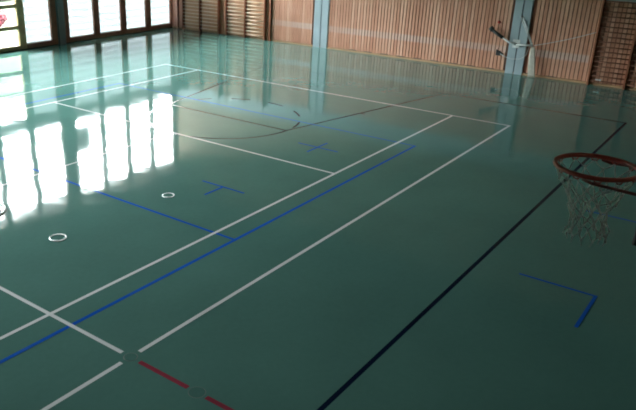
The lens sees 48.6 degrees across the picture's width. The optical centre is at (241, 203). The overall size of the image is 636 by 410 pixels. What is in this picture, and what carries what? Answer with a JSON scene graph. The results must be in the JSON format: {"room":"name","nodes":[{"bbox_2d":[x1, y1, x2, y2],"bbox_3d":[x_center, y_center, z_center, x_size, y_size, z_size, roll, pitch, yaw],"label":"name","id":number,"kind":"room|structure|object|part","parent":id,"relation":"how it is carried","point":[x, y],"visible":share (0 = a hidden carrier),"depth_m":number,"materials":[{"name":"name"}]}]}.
{"room":"sports hall","nodes":[
{"label":"sports hall","id":0,"kind":"room"},
{"bbox_2d":[1,0,171,52],"bbox_3d":[-14.097,-5.774,15.475,0.275,7.300,35.998,17,27,35],"label":"wall","id":1,"kind":"structure","parent":0,"point":[59,6],"depth_m":25.33,"materials":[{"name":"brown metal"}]},
{"bbox_2d":[0,0,23,52],"bbox_3d":[-8.062,-6.395,23.495,0.140,2.492,1.380,17,27,35],"label":"window","id":2,"kind":"structure","parent":1,"relation":"in","point":[16,5],"depth_m":23.93,"materials":[{"name":"brown wood"}]},
{"bbox_2d":[19,0,58,48],"bbox_3d":[-7.173,-6.809,24.542,0.140,2.492,1.490,17,27,35],"label":"window","id":3,"kind":"structure","parent":1,"relation":"in","point":[51,3],"depth_m":24.93,"materials":[{"name":"brown wood"}]},
{"bbox_2d":[23,0,50,43],"bbox_3d":[-7.213,-6.847,24.479,0.040,2.325,1.090,17,27,35],"label":"window blind","id":4,"kind":"object","parent":3,"relation":"attached to","point":[36,13],"visible":1,"depth_m":24.64,"materials":[{"name":"fabric"}]},
{"bbox_2d":[63,0,97,42],"bbox_3d":[-6.023,-7.345,25.895,0.140,2.492,1.520,17,27,35],"label":"window","id":5,"kind":"structure","parent":1,"relation":"in","point":[65,3],"depth_m":26.19,"materials":[{"name":"brown wood"}]},
{"bbox_2d":[67,0,93,37],"bbox_3d":[-6.007,-7.409,25.898,0.040,2.325,1.180,17,27,35],"label":"window pane","id":6,"kind":"object","parent":5,"relation":"attached to","point":[79,11],"visible":1,"depth_m":26.09,"materials":[{"name":"glass"}]},
{"bbox_2d":[96,0,124,37],"bbox_3d":[-5.124,-7.764,26.953,0.140,2.492,1.380,17,27,35],"label":"window","id":7,"kind":"structure","parent":1,"relation":"in","point":[100,35],"depth_m":27.37,"materials":[{"name":"brown wood"}]},
{"bbox_2d":[98,0,120,32],"bbox_3d":[-5.127,-7.820,26.934,0.040,2.325,1.100,17,27,35],"label":"window pane","id":8,"kind":"object","parent":7,"relation":"attached to","point":[109,14],"visible":1,"depth_m":27.15,"materials":[{"name":"glass"}]},
{"bbox_2d":[123,0,148,33],"bbox_3d":[-4.272,-8.162,27.956,0.140,2.492,1.370,17,27,35],"label":"window","id":9,"kind":"structure","parent":1,"relation":"in","point":[146,28],"depth_m":28.37,"materials":[{"name":"brown wood"}]},
{"bbox_2d":[126,0,145,29],"bbox_3d":[-4.275,-8.217,27.937,0.040,2.325,1.090,17,27,35],"label":"window pane","id":10,"kind":"object","parent":9,"relation":"attached to","point":[135,9],"visible":1,"depth_m":28.18,"materials":[{"name":"glass"}]},
{"bbox_2d":[148,0,172,29],"bbox_3d":[-3.407,-8.565,28.974,0.140,2.492,1.420,17,27,35],"label":"window","id":11,"kind":"structure","parent":1,"relation":"in","point":[149,1],"depth_m":29.44,"materials":[{"name":"brown wood"}]},
{"bbox_2d":[150,0,169,25],"bbox_3d":[-3.404,-8.623,28.962,0.040,2.325,1.160,17,27,35],"label":"window pane","id":12,"kind":"object","parent":11,"relation":"attached to","point":[159,8],"visible":1,"depth_m":29.22,"materials":[{"name":"glass"}]},
{"bbox_2d":[0,27,635,409],"bbox_3d":[-5.352,0.393,10.483,22.656,0.123,36.390,17,27,35],"label":"floor","id":13,"kind":"structure","parent":0,"point":[339,230],"depth_m":10.47,"materials":[{"name":"teal rubber"}]},
{"bbox_2d":[0,203,5,214],"bbox_3d":[-4.158,0.115,11.016,0.846,0.026,0.846,17,27,35],"label":"hoop","id":14,"kind":"object","parent":13,"relation":"on","point":[0,203],"visible":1,"depth_m":11.10,"materials":[{"name":"white plastic"}]},
{"bbox_2d":[49,234,66,240],"bbox_3d":[-2.673,0.489,10.171,0.250,0.009,0.250,17,27,35],"label":"ring","id":15,"kind":"object","parent":13,"relation":"on","point":[56,237],"visible":1,"depth_m":10.18,"materials":[{"name":"silver metal"}]},
{"bbox_2d":[123,353,137,360],"bbox_3d":[-1.179,1.631,7.436,0.152,0.001,0.152,17,27,35],"label":"socket","id":16,"kind":"object","parent":13,"relation":"on","point":[130,356],"visible":1,"depth_m":7.43,"materials":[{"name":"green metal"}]},
{"bbox_2d":[162,193,173,197],"bbox_3d":[-1.232,-0.149,11.785,0.210,0.009,0.210,17,27,35],"label":"ring","id":17,"kind":"object","parent":13,"relation":"on","point":[166,195],"visible":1,"depth_m":11.78,"materials":[{"name":"silver metal"}]},
{"bbox_2d":[188,387,205,397],"bbox_3d":[-0.437,1.861,6.897,0.178,0.001,0.178,17,27,35],"label":"socket","id":18,"kind":"object","parent":13,"relation":"on","point":[195,392],"visible":1,"depth_m":6.89,"materials":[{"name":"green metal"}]},
{"bbox_2d":[172,0,635,87],"bbox_3d":[5.928,-8.277,22.302,22.656,7.300,0.250,17,27,35],"label":"wall","id":19,"kind":"structure","parent":0,"point":[447,31],"depth_m":22.41,"materials":[{"name":"orange wood"}]},
{"bbox_2d":[176,0,178,27],"bbox_3d":[-2.672,-8.578,29.268,0.080,2.370,0.070,17,27,35],"label":"board","id":20,"kind":"object","parent":19,"relation":"attached to","point":[177,1],"visible":1,"depth_m":29.43,"materials":[{"name":"brown wood"}]},
{"bbox_2d":[182,0,219,33],"bbox_3d":[-1.658,-8.365,28.449,2.006,2.620,0.130,17,27,35],"label":"wall bars","id":21,"kind":"object","parent":19,"relation":"attached to","point":[200,7],"visible":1,"depth_m":28.63,"materials":[{"name":"brown wood"}]},
{"bbox_2d":[225,0,266,39],"bbox_3d":[0.170,-7.797,27.120,1.966,2.620,0.130,17,27,35],"label":"wall bars","id":22,"kind":"object","parent":19,"relation":"attached to","point":[245,12],"visible":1,"depth_m":27.28,"materials":[{"name":"brown wood"}]},
{"bbox_2d":[268,0,271,40],"bbox_3d":[1.110,-7.404,26.521,0.080,2.370,0.070,17,27,35],"label":"board","id":23,"kind":"object","parent":19,"relation":"attached to","point":[270,1],"visible":1,"depth_m":26.62,"materials":[{"name":"brown wood"}]},
{"bbox_2d":[313,0,329,48],"bbox_3d":[2.920,-6.868,25.258,0.610,2.380,0.080,17,27,35],"label":"trim","id":24,"kind":"structure","parent":19,"relation":"attached to","point":[322,7],"depth_m":25.34,"materials":[{"name":"blue paint"}]},
{"bbox_2d":[173,26,635,90],"bbox_3d":[5.810,-4.903,23.583,22.256,0.082,0.050,17,27,35],"label":"baseboard","id":25,"kind":"structure","parent":19,"relation":"attached to","point":[349,50],"depth_m":23.23,"materials":[{"name":"brown wood"}]},
{"bbox_2d":[489,16,532,47],"bbox_3d":[8.225,-5.232,21.199,1.389,0.957,0.208,16,27,33],"label":"crank arm","id":26,"kind":"object","parent":19,"relation":"attached to","point":[516,43],"visible":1,"depth_m":21.26},
{"bbox_3d":[8.355,-4.874,21.260,0.220,0.250,0.170,17,27,35],"label":"mounting plate","id":27,"kind":"part","parent":26,"relation":"part of","materials":[{"name":"grey metal"}]},
{"bbox_3d":[8.340,-4.934,21.146,1.006,0.243,0.060,17,27,35],"label":"arm","id":28,"kind":"part","parent":26,"relation":"part of","materials":[{"name":"grey metal"}]},
{"bbox_2d":[528,46,535,77],"bbox_3d":[8.787,-4.275,21.024,0.274,0.920,0.056,17,27,35],"label":"strip","id":29,"kind":"object","parent":26,"relation":"hanging from","point":[531,63],"visible":1,"depth_m":21.04,"materials":[{"name":"white fabric"}]},
{"bbox_2d":[505,0,533,74],"bbox_3d":[8.467,-5.145,21.228,0.520,2.380,0.080,17,27,35],"label":"trim","id":30,"kind":"structure","parent":19,"relation":"attached to","point":[524,8],"depth_m":21.20,"materials":[{"name":"blue paint"}]},
{"bbox_2d":[586,0,635,89],"bbox_3d":[10.885,-4.469,19.337,1.976,2.620,0.130,17,27,35],"label":"wall bars","id":31,"kind":"object","parent":19,"relation":"attached to","point":[625,79],"visible":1,"depth_m":19.63,"materials":[{"name":"brown wood"}]},
{"bbox_2d":[534,32,595,45],"bbox_3d":[9.429,-4.807,20.332,1.634,0.563,0.022,16,26,32],"label":"rope","id":32,"kind":"object","parent":31,"relation":"attached to","point":[595,32],"visible":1,"depth_m":20.30,"materials":[{"name":"white"}]},
{"bbox_3d":[3.527,-0.298,2.667,0.250,7.300,36.490,17,27,35],"label":"wall","id":33,"kind":"structure","parent":0,"visible":0},
{"bbox_2d":[632,229,635,245],"bbox_3d":[2.881,-0.391,3.202,1.417,1.050,1.810,17,27,35],"label":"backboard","id":34,"kind":"object","parent":33,"relation":"attached to","point":[634,237],"visible":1,"depth_m":3.13,"materials":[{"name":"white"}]},
{"bbox_2d":[553,153,635,246],"bbox_3d":[2.081,-0.006,4.035,0.590,0.592,0.555,17,27,35],"label":"basketball hoop","id":35,"kind":"object","parent":34,"relation":"hanging from","point":[611,160],"visible":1,"depth_m":4.06,"materials":[{"name":"white fabric"}]},
{"bbox_3d":[2.014,-0.080,3.726,0.020,0.031,0.380,-20,30,-41],"label":"rod","id":36,"kind":"part","parent":35,"relation":"part of","materials":[{"name":"red metal"}]},
{"bbox_3d":[2.317,-0.222,4.084,0.380,0.031,0.020,14,25,28],"label":"rod","id":37,"kind":"part","parent":35,"relation":"part of","materials":[{"name":"red metal"}]},
{"label":"outside","id":38,"kind":"structure","parent":0,"visible":0},
{"bbox_2d":[0,0,17,47],"bbox_3d":[-31.134,-12.291,41.075,58.824,0.180,100.000,17,27,35],"label":"ground","id":39,"kind":"structure","parent":38,"point":[7,38],"depth_m":28.83,"materials":[{"name":"white"}]},
{"bbox_2d":[0,9,8,26],"bbox_3d":[-9.966,-7.282,27.797,1.169,1.146,1.413,17,27,35],"label":"flowering shrub","id":40,"kind":"object","parent":39,"relation":"on","point":[3,17],"visible":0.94,"depth_m":27.84,"materials":[{"name":"pink plant"}]}
]}

